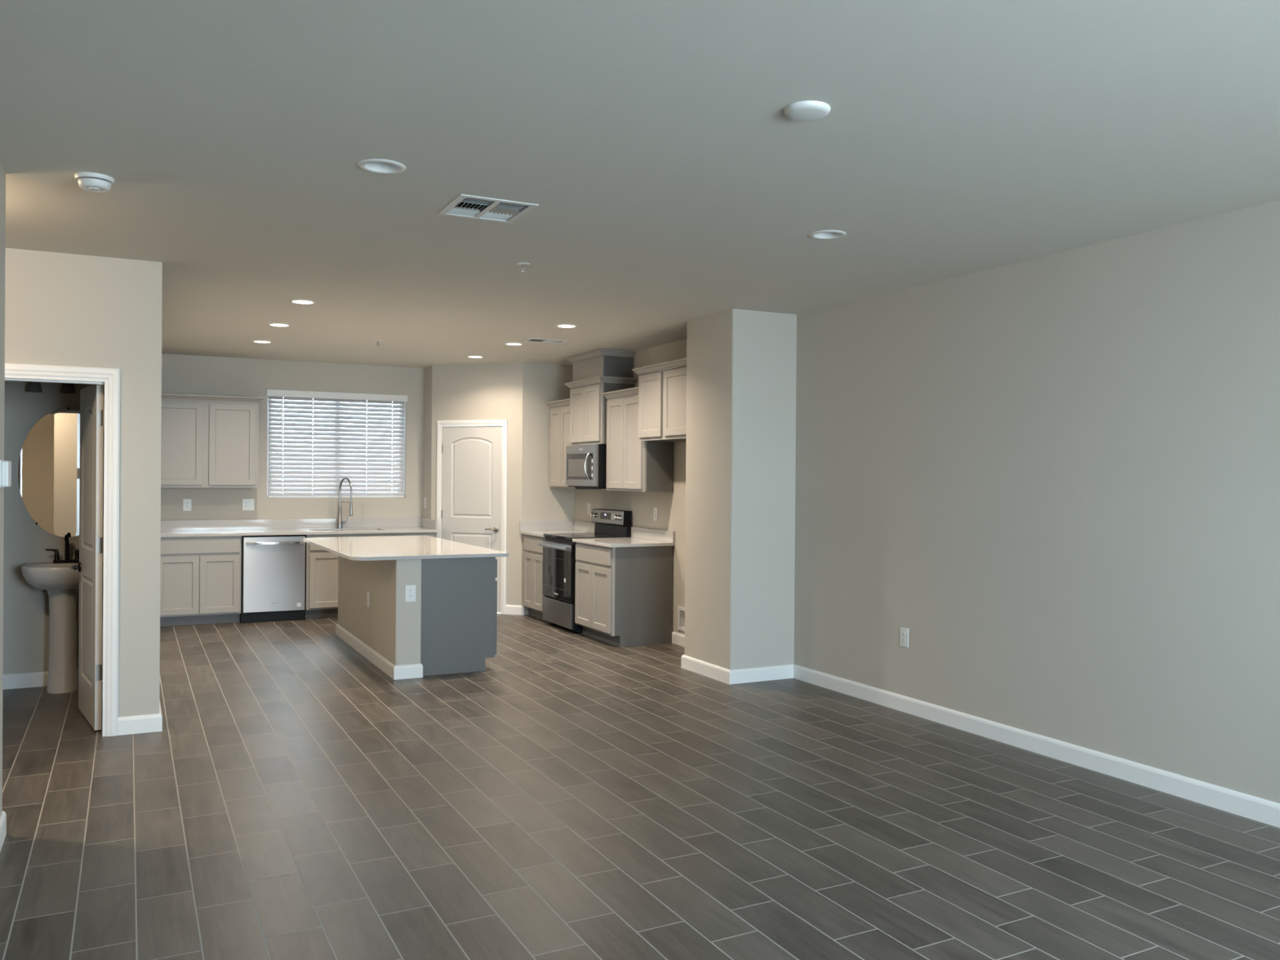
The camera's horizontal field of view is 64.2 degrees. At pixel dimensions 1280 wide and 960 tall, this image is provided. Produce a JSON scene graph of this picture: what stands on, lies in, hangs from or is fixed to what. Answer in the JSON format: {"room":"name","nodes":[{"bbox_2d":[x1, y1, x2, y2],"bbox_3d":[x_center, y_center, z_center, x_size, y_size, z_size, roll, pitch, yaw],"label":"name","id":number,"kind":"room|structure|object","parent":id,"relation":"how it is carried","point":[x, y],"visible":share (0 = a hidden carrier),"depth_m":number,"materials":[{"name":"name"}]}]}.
{"room":"empty living room","nodes":[
{"label":"empty living room","id":0,"kind":"room"},
{"bbox_2d":[0,160,5,815],"bbox_3d":[-1.309,0.123,1.358,0.200,2.740,6.300,0,0,-27],"label":"wall","id":1,"kind":"structure","parent":0,"point":[2,175],"depth_m":4.15,"materials":[{"name":"beige paint"}]},
{"bbox_2d":[0,810,6,851],"bbox_3d":[-1.356,1.441,1.435,0.228,0.102,6.164,0,0,-27],"label":"baseboard","id":2,"kind":"structure","parent":1,"relation":"attached to","point":[3,815],"depth_m":4.15,"materials":[{"name":"white paint"}]},
{"bbox_2d":[0,459,11,488],"bbox_3d":[-2.549,-0.025,4.091,0.034,0.112,0.132,0,0,-27],"label":"thermostat","id":3,"kind":"object","parent":1,"relation":"attached to","point":[5,465],"visible":1,"depth_m":4.04,"materials":[{"name":"white plastic"}]},
{"bbox_2d":[3,380,104,674],"bbox_3d":[-4.502,0.082,7.084,1.810,2.740,0.100,0,0,-27],"label":"wall","id":4,"kind":"structure","parent":0,"point":[25,607],"depth_m":7.13,"materials":[{"name":"beige paint"}]},
{"bbox_2d":[2,669,102,689],"bbox_3d":[-4.441,1.401,7.059,1.710,0.102,0.014,0,0,-27],"label":"baseboard","id":5,"kind":"structure","parent":4,"relation":"attached to","point":[14,681],"depth_m":7.12,"materials":[{"name":"white paint"}]},
{"bbox_2d":[17,407,104,537],"bbox_3d":[-4.064,-0.053,7.240,0.606,0.920,0.012,0,0,-27],"label":"oval mirror","id":6,"kind":"object","parent":4,"relation":"attached to","point":[49,467],"visible":0.58,"depth_m":7.20,"materials":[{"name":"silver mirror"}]},
{"bbox_2d":[26,382,104,395],"bbox_3d":[-4.028,-0.693,7.178,0.560,0.165,0.148,0,0,-27],"label":"vanity light","id":7,"kind":"object","parent":4,"relation":"attached to","point":[34,387],"visible":0.24,"depth_m":7.11,"materials":[{"name":"brown metal"}]},
{"bbox_2d":[4,248,162,717],"bbox_3d":[-4.242,0.089,5.296,3.170,2.740,0.110,0,0,-27],"label":"wall","id":8,"kind":"structure","parent":0,"point":[65,309],"depth_m":5.87,"materials":[{"name":"beige paint"}]},
{"bbox_2d":[4,363,119,736],"bbox_3d":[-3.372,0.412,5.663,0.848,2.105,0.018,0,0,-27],"label":"trim","id":9,"kind":"structure","parent":8,"relation":"attached to","point":[113,375],"depth_m":5.83,"materials":[{"name":"white paint"}]},
{"bbox_2d":[71,384,104,730],"bbox_3d":[-3.363,0.441,6.187,0.092,2.020,0.718,0,0,-36],"label":"door","id":10,"kind":"structure","parent":8,"relation":"in","point":[89,566],"depth_m":6.07,"materials":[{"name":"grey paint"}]},
{"bbox_2d":[160,353,423,520],"bbox_3d":[-3.135,0.079,11.484,4.600,2.740,0.140,0,0,-27],"label":"wall","id":11,"kind":"structure","parent":0,"point":[180,374],"depth_m":11.03,"materials":[{"name":"beige paint"}]},
{"bbox_2d":[182,498,191,511],"bbox_3d":[-4.713,0.260,10.611,0.078,0.122,0.008,0,0,-27],"label":"wall outlet","id":12,"kind":"object","parent":11,"relation":"attached to","point":[186,502],"visible":1,"depth_m":10.61,"materials":[{"name":"white plastic"}]},
{"bbox_2d":[160,393,264,487],"bbox_3d":[-4.474,-0.393,10.516,1.087,0.939,0.379,0,0,-27],"label":"upper cabinet","id":13,"kind":"object","parent":11,"relation":"attached to","point":[207,441],"visible":0.79,"depth_m":10.39,"materials":[{"name":"grey wood"}]},
{"bbox_2d":[242,498,254,510],"bbox_3d":[-4.179,0.263,10.878,0.118,0.122,0.009,0,0,-27],"label":"wall outlet","id":14,"kind":"object","parent":11,"relation":"attached to","point":[247,504],"visible":1,"depth_m":10.88,"materials":[{"name":"white plastic"}]},
{"bbox_2d":[160,517,421,530],"bbox_3d":[-3.772,0.477,11.076,2.856,0.108,0.020,0,0,-27],"label":"backsplash","id":15,"kind":"structure","parent":11,"relation":"attached to","point":[309,523],"depth_m":11.03,"materials":[{"name":"white stone"}]},
{"bbox_2d":[266,395,404,497],"bbox_3d":[-3.387,-0.378,11.394,1.495,1.150,0.050,0,0,-27],"label":"window","id":16,"kind":"structure","parent":11,"relation":"in","point":[268,396],"depth_m":11.34,"materials":[{"name":"white plastic"}]},
{"bbox_2d":[266,389,407,497],"bbox_3d":[-3.350,-0.388,11.322,1.519,1.164,0.081,0,0,-27],"label":"window blind","id":17,"kind":"object","parent":16,"relation":"attached to","point":[387,480],"visible":0.99,"depth_m":11.31,"materials":[{"name":"white plastic"}]},
{"bbox_2d":[422,365,431,518],"bbox_3d":[-2.371,0.085,11.588,0.100,2.740,0.360,0,0,-27],"label":"wall","id":18,"kind":"structure","parent":0,"point":[427,455],"depth_m":11.56,"materials":[{"name":"beige paint"}]},
{"bbox_2d":[423,497,426,508],"bbox_3d":[-2.457,0.264,11.636,0.008,0.122,0.078,0,0,-27],"label":"wall outlet","id":19,"kind":"object","parent":18,"relation":"attached to","point":[424,499],"visible":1,"depth_m":11.63,"materials":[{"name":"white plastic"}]},
{"bbox_2d":[431,362,522,605],"bbox_3d":[-1.791,0.090,11.283,1.110,2.740,0.110,0,0,18],"label":"wall","id":20,"kind":"structure","parent":0,"point":[482,391],"depth_m":11.15,"materials":[{"name":"beige paint"}]},
{"bbox_2d":[421,517,437,529],"bbox_3d":[-2.360,0.487,11.424,0.020,0.108,0.622,0,0,-27],"label":"backsplash","id":21,"kind":"structure","parent":20,"relation":"attached to","point":[430,523],"depth_m":11.38,"materials":[{"name":"white stone"}]},
{"bbox_2d":[441,426,502,612],"bbox_3d":[-1.866,0.424,11.243,0.738,2.039,0.091,0,0,18],"label":"door","id":22,"kind":"structure","parent":20,"relation":"in","point":[472,455],"depth_m":11.25,"materials":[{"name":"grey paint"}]},
{"bbox_2d":[435,419,507,614],"bbox_3d":[-1.864,0.400,11.240,0.861,2.119,0.018,0,0,18],"label":"trim","id":23,"kind":"structure","parent":20,"relation":"attached to","point":[504,423],"depth_m":11.12,"materials":[{"name":"white paint"}]},
{"bbox_2d":[505,604,524,615],"bbox_3d":[-1.363,1.413,11.078,0.213,0.102,0.033,0,0,12],"label":"baseboard","id":24,"kind":"structure","parent":20,"relation":"attached to","point":[509,609],"depth_m":11.07,"materials":[{"name":"white paint"}]},
{"bbox_2d":[520,362,574,614],"bbox_3d":[-0.933,0.096,11.292,0.835,2.740,0.110,0,0,-27],"label":"wall","id":25,"kind":"structure","parent":0,"point":[542,383],"depth_m":11.15,"materials":[{"name":"beige paint"}]},
{"bbox_2d":[519,520,573,530],"bbox_3d":[-1.023,0.501,11.175,0.622,0.102,0.020,0,0,-27],"label":"backsplash","id":26,"kind":"structure","parent":25,"relation":"attached to","point":[532,525],"depth_m":11.16,"materials":[{"name":"white stone"}]},
{"bbox_2d":[574,338,686,635],"bbox_3d":[0.132,0.109,9.863,0.215,2.740,3.410,0,0,-27],"label":"wall","id":27,"kind":"structure","parent":0,"point":[671,505],"depth_m":9.47,"materials":[{"name":"beige paint"}]},
{"bbox_2d":[546,398,595,488],"bbox_3d":[-0.719,-0.376,10.930,0.350,0.942,0.716,0,0,-27],"label":"upper cabinet","id":28,"kind":"object","parent":27,"relation":"attached to","point":[559,416],"visible":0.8,"depth_m":10.91,"materials":[{"name":"grey wood"}]},
{"bbox_2d":[573,520,595,532],"bbox_3d":[-0.583,0.505,11.015,0.020,0.102,0.700,0,0,-27],"label":"backsplash","id":29,"kind":"structure","parent":27,"relation":"attached to","point":[577,525],"depth_m":11.04,"materials":[{"name":"white stone"}]},
{"bbox_2d":[586,503,591,515],"bbox_3d":[-0.551,0.312,10.971,0.008,0.122,0.078,0,0,-27],"label":"wall outlet","id":30,"kind":"object","parent":27,"relation":"attached to","point":[588,505],"visible":0.95,"depth_m":10.96,"materials":[{"name":"white plastic"}]},
{"bbox_2d":[564,376,637,445],"bbox_3d":[-0.406,-0.675,10.248,0.405,0.646,0.880,0,0,-27],"label":"upper cabinet","id":31,"kind":"object","parent":27,"relation":"attached to","point":[588,403],"visible":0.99,"depth_m":10.03,"materials":[{"name":"grey wood"}]},
{"bbox_2d":[565,444,606,488],"bbox_3d":[-0.440,-0.132,10.242,0.464,0.430,0.760,0,0,-27],"label":"microwave","id":32,"kind":"object","parent":31,"relation":"attached to","point":[585,464],"visible":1,"depth_m":10.01,"materials":[{"name":"silver metal"}]},
{"bbox_2d":[566,348,635,381],"bbox_3d":[-0.403,-1.133,10.269,0.385,0.265,0.844,0,0,-27],"label":"chase","id":33,"kind":"object","parent":27,"relation":"attached to","point":[601,362],"visible":0.92,"depth_m":9.98,"materials":[{"name":"grey wood"}]},
{"bbox_2d":[602,386,674,491],"bbox_3d":[-0.028,-0.367,9.553,0.350,0.942,0.805,0,0,-27],"label":"upper cabinet","id":34,"kind":"object","parent":27,"relation":"attached to","point":[633,464],"visible":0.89,"depth_m":9.35,"materials":[{"name":"grey wood"}]},
{"bbox_2d":[631,526,675,542],"bbox_3d":[0.114,0.514,9.627,0.020,0.102,0.863,0,0,-27],"label":"backsplash","id":35,"kind":"structure","parent":27,"relation":"attached to","point":[636,532],"depth_m":9.58,"materials":[{"name":"white stone"}]},
{"bbox_2d":[653,507,657,520],"bbox_3d":[0.147,0.322,9.581,0.008,0.122,0.078,0,0,-27],"label":"wall outlet","id":36,"kind":"object","parent":27,"relation":"attached to","point":[655,509],"visible":1,"depth_m":9.57,"materials":[{"name":"white plastic"}]},
{"bbox_2d":[631,357,686,441],"bbox_3d":[0.363,-0.667,8.715,0.405,0.646,1.140,0,0,-27],"label":"upper cabinet","id":37,"kind":"object","parent":27,"relation":"attached to","point":[662,387],"visible":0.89,"depth_m":8.71,"materials":[{"name":"grey wood"}]},
{"bbox_2d":[671,631,684,647],"bbox_3d":[0.536,1.434,8.787,0.014,0.102,1.068,0,0,-27],"label":"baseboard","id":38,"kind":"structure","parent":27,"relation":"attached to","point":[677,638],"depth_m":9.15,"materials":[{"name":"white paint"}]},
{"bbox_2d":[677,606,684,631],"bbox_3d":[0.444,1.243,9.082,0.102,0.214,0.264,0,0,-27],"label":"box","id":39,"kind":"object","parent":27,"relation":"attached to","point":[681,611],"visible":0.37,"depth_m":9.16,"materials":[{"name":"white plastic"}]},
{"bbox_2d":[0,0,1279,368],"bbox_3d":[-1.608,-1.319,5.002,7.700,0.163,13.100,0,0,-27],"label":"ceiling","id":40,"kind":"structure","parent":0,"point":[661,158],"depth_m":3.85,"materials":[{"name":"white paint"}]},
{"bbox_2d":[74,172,114,192],"bbox_3d":[-2.276,-1.237,4.253,0.148,0.052,0.148,0,0,-27],"label":"smoke detector","id":41,"kind":"object","parent":40,"relation":"attached to","point":[88,181],"visible":1,"depth_m":4.21,"materials":[{"name":"white plastic"}]},
{"bbox_2d":[251,340,272,342],"bbox_3d":[-3.512,-1.296,9.474,0.188,0.031,0.188,0,0,-27],"label":"recessed light","id":42,"kind":"object","parent":40,"relation":"in","point":[255,341],"visible":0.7,"depth_m":9.49,"materials":[{"name":"white plastic"}]},
{"bbox_2d":[267,323,291,326],"bbox_3d":[-2.974,-1.289,8.402,0.188,0.031,0.188,0,0,-27],"label":"recessed light","id":43,"kind":"object","parent":40,"relation":"in","point":[268,324],"visible":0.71,"depth_m":8.43,"materials":[{"name":"white plastic"}]},
{"bbox_2d":[288,299,316,304],"bbox_3d":[-2.405,-1.282,7.269,0.188,0.031,0.188,0,0,-27],"label":"recessed light","id":44,"kind":"object","parent":40,"relation":"in","point":[295,301],"visible":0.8,"depth_m":7.30,"materials":[{"name":"white plastic"}]},
{"bbox_2d":[357,158,405,173],"bbox_3d":[-1.030,-1.286,4.069,0.188,0.079,0.188,0,0,-27],"label":"recessed light","id":45,"kind":"object","parent":40,"relation":"in","point":[375,166],"visible":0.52,"depth_m":4.11,"materials":[{"name":"white plastic"}]},
{"bbox_2d":[466,355,484,358],"bbox_3d":[-1.702,-1.286,10.539,0.188,0.031,0.188,0,0,-27],"label":"recessed light","id":46,"kind":"object","parent":40,"relation":"in","point":[469,356],"visible":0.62,"depth_m":10.54,"materials":[{"name":"white plastic"}]},
{"bbox_2d":[437,194,538,223],"bbox_3d":[-0.706,-1.310,4.711,0.364,0.127,0.380,0,0,-27],"label":"ceiling vent","id":47,"kind":"object","parent":40,"relation":"in","point":[468,206],"visible":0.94,"depth_m":4.74,"materials":[{"name":"white metal"}]},
{"bbox_2d":[503,342,524,345],"bbox_3d":[-1.174,-1.279,9.499,0.188,0.031,0.188,0,0,-27],"label":"recessed light","id":48,"kind":"object","parent":40,"relation":"in","point":[509,343],"visible":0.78,"depth_m":9.51,"materials":[{"name":"white plastic"}]},
{"bbox_2d":[517,262,529,271],"bbox_3d":[-0.676,-1.234,5.924,0.072,0.045,0.072,0,0,-27],"label":"sprinkler","id":49,"kind":"object","parent":40,"relation":"attached to","point":[523,264],"visible":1,"depth_m":5.92,"materials":[{"name":"white metal"}]},
{"bbox_2d":[522,337,568,343],"bbox_3d":[-0.863,-1.325,9.270,0.360,0.127,0.240,0,0,-27],"label":"ceiling vent","id":50,"kind":"object","parent":40,"relation":"in","point":[531,340],"visible":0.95,"depth_m":9.29,"materials":[{"name":"white metal"}]},
{"bbox_2d":[555,324,577,328],"bbox_3d":[-0.601,-1.271,8.346,0.188,0.031,0.188,0,0,-27],"label":"recessed light","id":51,"kind":"object","parent":40,"relation":"in","point":[562,326],"visible":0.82,"depth_m":8.37,"materials":[{"name":"white plastic"}]},
{"bbox_2d":[808,230,846,239],"bbox_3d":[0.948,-1.274,5.151,0.188,0.079,0.188,0,0,-27],"label":"recessed light","id":52,"kind":"object","parent":40,"relation":"in","point":[821,234],"visible":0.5,"depth_m":5.19,"materials":[{"name":"white plastic"}]},
{"bbox_2d":[0,612,1279,959],"bbox_3d":[-1.629,1.540,5.011,7.700,0.120,13.100,0,0,-27],"label":"floor","id":53,"kind":"structure","parent":0,"point":[574,796],"depth_m":4.37,"materials":[{"name":"grey tile"}]},
{"bbox_2d":[21,561,103,693],"bbox_3d":[-3.981,1.018,7.031,0.494,0.876,0.470,0,0,-27],"label":"pedestal sink","id":54,"kind":"object","parent":53,"relation":"on","point":[61,582],"visible":0.83,"depth_m":6.96,"materials":[{"name":"ceramic"}]},
{"bbox_2d":[45,534,79,563],"bbox_3d":[-4.010,0.480,7.129,0.262,0.202,0.138,0,0,-27],"label":"faucet","id":55,"kind":"object","parent":54,"relation":"on","point":[56,560],"visible":0.87,"depth_m":7.15,"materials":[{"name":"brown metal"}]},
{"bbox_2d":[21,561,103,590],"bbox_3d":[-3.978,0.668,7.030,0.494,0.176,0.470,0,0,-27],"label":"basin","id":56,"kind":"object","parent":54,"relation":"in","point":[48,575],"depth_m":6.84,"materials":[{"name":"ceramic"}]},
{"bbox_2d":[160,535,241,626],"bbox_3d":[-4.535,1.000,10.357,0.847,0.884,0.620,0,0,-27],"label":"base cabinet","id":57,"kind":"object","parent":53,"relation":"on","point":[200,576],"visible":0.77,"depth_m":10.11,"materials":[{"name":"grey wood"}]},
{"bbox_2d":[160,517,437,537],"bbox_3d":[-3.632,0.494,10.797,2.856,0.138,0.643,0,0,-27],"label":"countertop","id":58,"kind":"structure","parent":57,"relation":"on","point":[169,528],"depth_m":10.92,"materials":[{"name":"white stone"}]},
{"bbox_2d":[334,476,352,528],"bbox_3d":[-3.237,0.251,11.220,0.225,0.569,0.110,0,0,21],"label":"kitchen faucet","id":59,"kind":"object","parent":58,"relation":"on","point":[340,522],"visible":1,"depth_m":11.21,"materials":[{"name":"metal"}]},
{"bbox_2d":[240,534,306,622],"bbox_3d":[-3.862,1.010,10.658,0.628,0.872,0.646,0,0,-27],"label":"dishwasher","id":60,"kind":"object","parent":53,"relation":"on","point":[273,567],"visible":0.98,"depth_m":10.40,"materials":[{"name":"silver metal"}]},
{"bbox_2d":[304,533,395,618],"bbox_3d":[-3.182,1.008,11.037,0.915,0.884,0.620,0,0,-27],"label":"base cabinet","id":61,"kind":"object","parent":53,"relation":"on","point":[322,565],"visible":0.41,"depth_m":10.64,"materials":[{"name":"grey wood"}]},
{"bbox_2d":[395,532,436,537],"bbox_3d":[-2.568,1.012,11.345,0.453,0.884,0.620,0,0,-27],"label":"base cabinet","id":62,"kind":"object","parent":53,"relation":"on","point":[429,534],"visible":0.16,"depth_m":11.10,"materials":[{"name":"grey"}]},
{"bbox_2d":[335,555,497,679],"bbox_3d":[-1.973,1.024,8.736,0.814,0.884,2.356,0,0,-27],"label":"kitchen island","id":63,"kind":"object","parent":53,"relation":"on","point":[451,625],"visible":0.79,"depth_m":7.79,"materials":[{"name":"beige paint"}]},
{"bbox_2d":[366,591,369,607],"bbox_3d":[-2.233,0.980,8.369,0.008,0.122,0.078,0,0,-27],"label":"wall outlet","id":64,"kind":"object","parent":63,"relation":"attached to","point":[368,593],"visible":1,"depth_m":8.35,"materials":[{"name":"white plastic"}]},
{"bbox_2d":[302,535,508,560],"bbox_3d":[-2.088,0.566,8.696,1.185,0.030,2.450,0,0,-27],"label":"island countertop","id":65,"kind":"structure","parent":63,"relation":"on","point":[405,547],"depth_m":8.25,"materials":[{"name":"white stone"}]},
{"bbox_2d":[404,585,415,601],"bbox_3d":[-1.702,0.842,7.563,0.078,0.122,0.008,0,0,-27],"label":"wall outlet","id":66,"kind":"object","parent":63,"relation":"attached to","point":[410,590],"visible":1,"depth_m":7.56,"materials":[{"name":"white plastic"}]},
{"bbox_2d":[522,533,545,620],"bbox_3d":[-0.860,1.026,10.880,0.625,0.884,0.694,0,0,-27],"label":"base cabinet","id":67,"kind":"object","parent":53,"relation":"on","point":[532,553],"visible":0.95,"depth_m":10.74,"materials":[{"name":"grey wood"}]},
{"bbox_2d":[519,520,595,537],"bbox_3d":[-0.862,0.518,10.875,0.643,0.132,0.700,0,0,-27],"label":"countertop","id":68,"kind":"structure","parent":67,"relation":"on","point":[537,528],"depth_m":11.10,"materials":[{"name":"white stone"}]},
{"bbox_2d":[537,508,631,633],"bbox_3d":[-0.568,0.886,10.201,0.694,1.172,0.762,0,0,-27],"label":"electric range","id":69,"kind":"object","parent":53,"relation":"on","point":[558,548],"visible":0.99,"depth_m":10.07,"materials":[{"name":"black metal"}]},
{"bbox_2d":[543,532,625,539],"bbox_3d":[-0.564,0.561,10.200,0.570,0.021,0.760,0,0,-27],"label":"cooktop","id":70,"kind":"object","parent":69,"relation":"in","point":[589,535],"depth_m":10.16,"materials":[{"name":"black glass"}]},
{"bbox_2d":[574,542,673,646],"bbox_3d":[-0.167,1.035,9.498,0.625,0.884,0.835,0,0,-27],"label":"base cabinet","id":71,"kind":"object","parent":53,"relation":"on","point":[624,597],"visible":1,"depth_m":9.16,"materials":[{"name":"grey wood"}]},
{"bbox_2d":[572,526,675,547],"bbox_3d":[-0.165,0.527,9.487,0.643,0.132,0.863,0,0,-27],"label":"countertop","id":72,"kind":"structure","parent":71,"relation":"on","point":[640,537],"depth_m":9.42,"materials":[{"name":"white stone"}]},
{"bbox_2d":[684,308,796,670],"bbox_3d":[0.773,0.119,7.885,0.583,2.740,0.700,0,0,-27],"label":"wall pillar","id":73,"kind":"structure","parent":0,"point":[741,364],"depth_m":7.60,"materials":[{"name":"beige paint"}]},
{"bbox_2d":[794,200,1279,803],"bbox_3d":[2.809,0.144,4.600,0.150,2.740,8.400,0,0,-27],"label":"wall","id":74,"kind":"structure","parent":0,"point":[1059,473],"depth_m":5.44,"materials":[{"name":"beige paint"}]},
{"bbox_2d":[899,626,908,647],"bbox_3d":[1.710,1.018,6.602,0.008,0.122,0.078,0,0,-27],"label":"wall outlet","id":75,"kind":"object","parent":74,"relation":"attached to","point":[904,632],"visible":1,"depth_m":6.60,"materials":[{"name":"white plastic"}]},
{"bbox_2d":[680,654,1279,827],"bbox_3d":[2.438,1.461,4.514,0.577,0.102,8.264,0,0,-27],"label":"baseboard","id":76,"kind":"structure","parent":74,"relation":"attached to","point":[1252,807],"depth_m":5.68,"materials":[{"name":"white paint"}]},
{"bbox_3d":[-4.000,0.082,8.225,0.110,2.740,4.910,0,0,-27],"label":"wall","id":77,"kind":"structure","parent":0,"visible":0},
{"bbox_2d":[117,699,162,735],"bbox_3d":[-3.894,1.403,7.894,0.231,0.102,4.454,0,0,-27],"label":"baseboard","id":78,"kind":"structure","parent":77,"relation":"attached to","point":[129,725],"depth_m":5.91,"materials":[{"name":"white paint"}]},
{"label":"outside","id":79,"kind":"structure","parent":0,"visible":0},
{"bbox_2d":[271,447,399,489],"bbox_3d":[-4.633,0.528,14.797,15.000,2.000,0.200,0,0,-27],"label":"wall","id":80,"kind":"structure","parent":79,"point":[271,447],"depth_m":14.72,"materials":[{"name":"concrete"}]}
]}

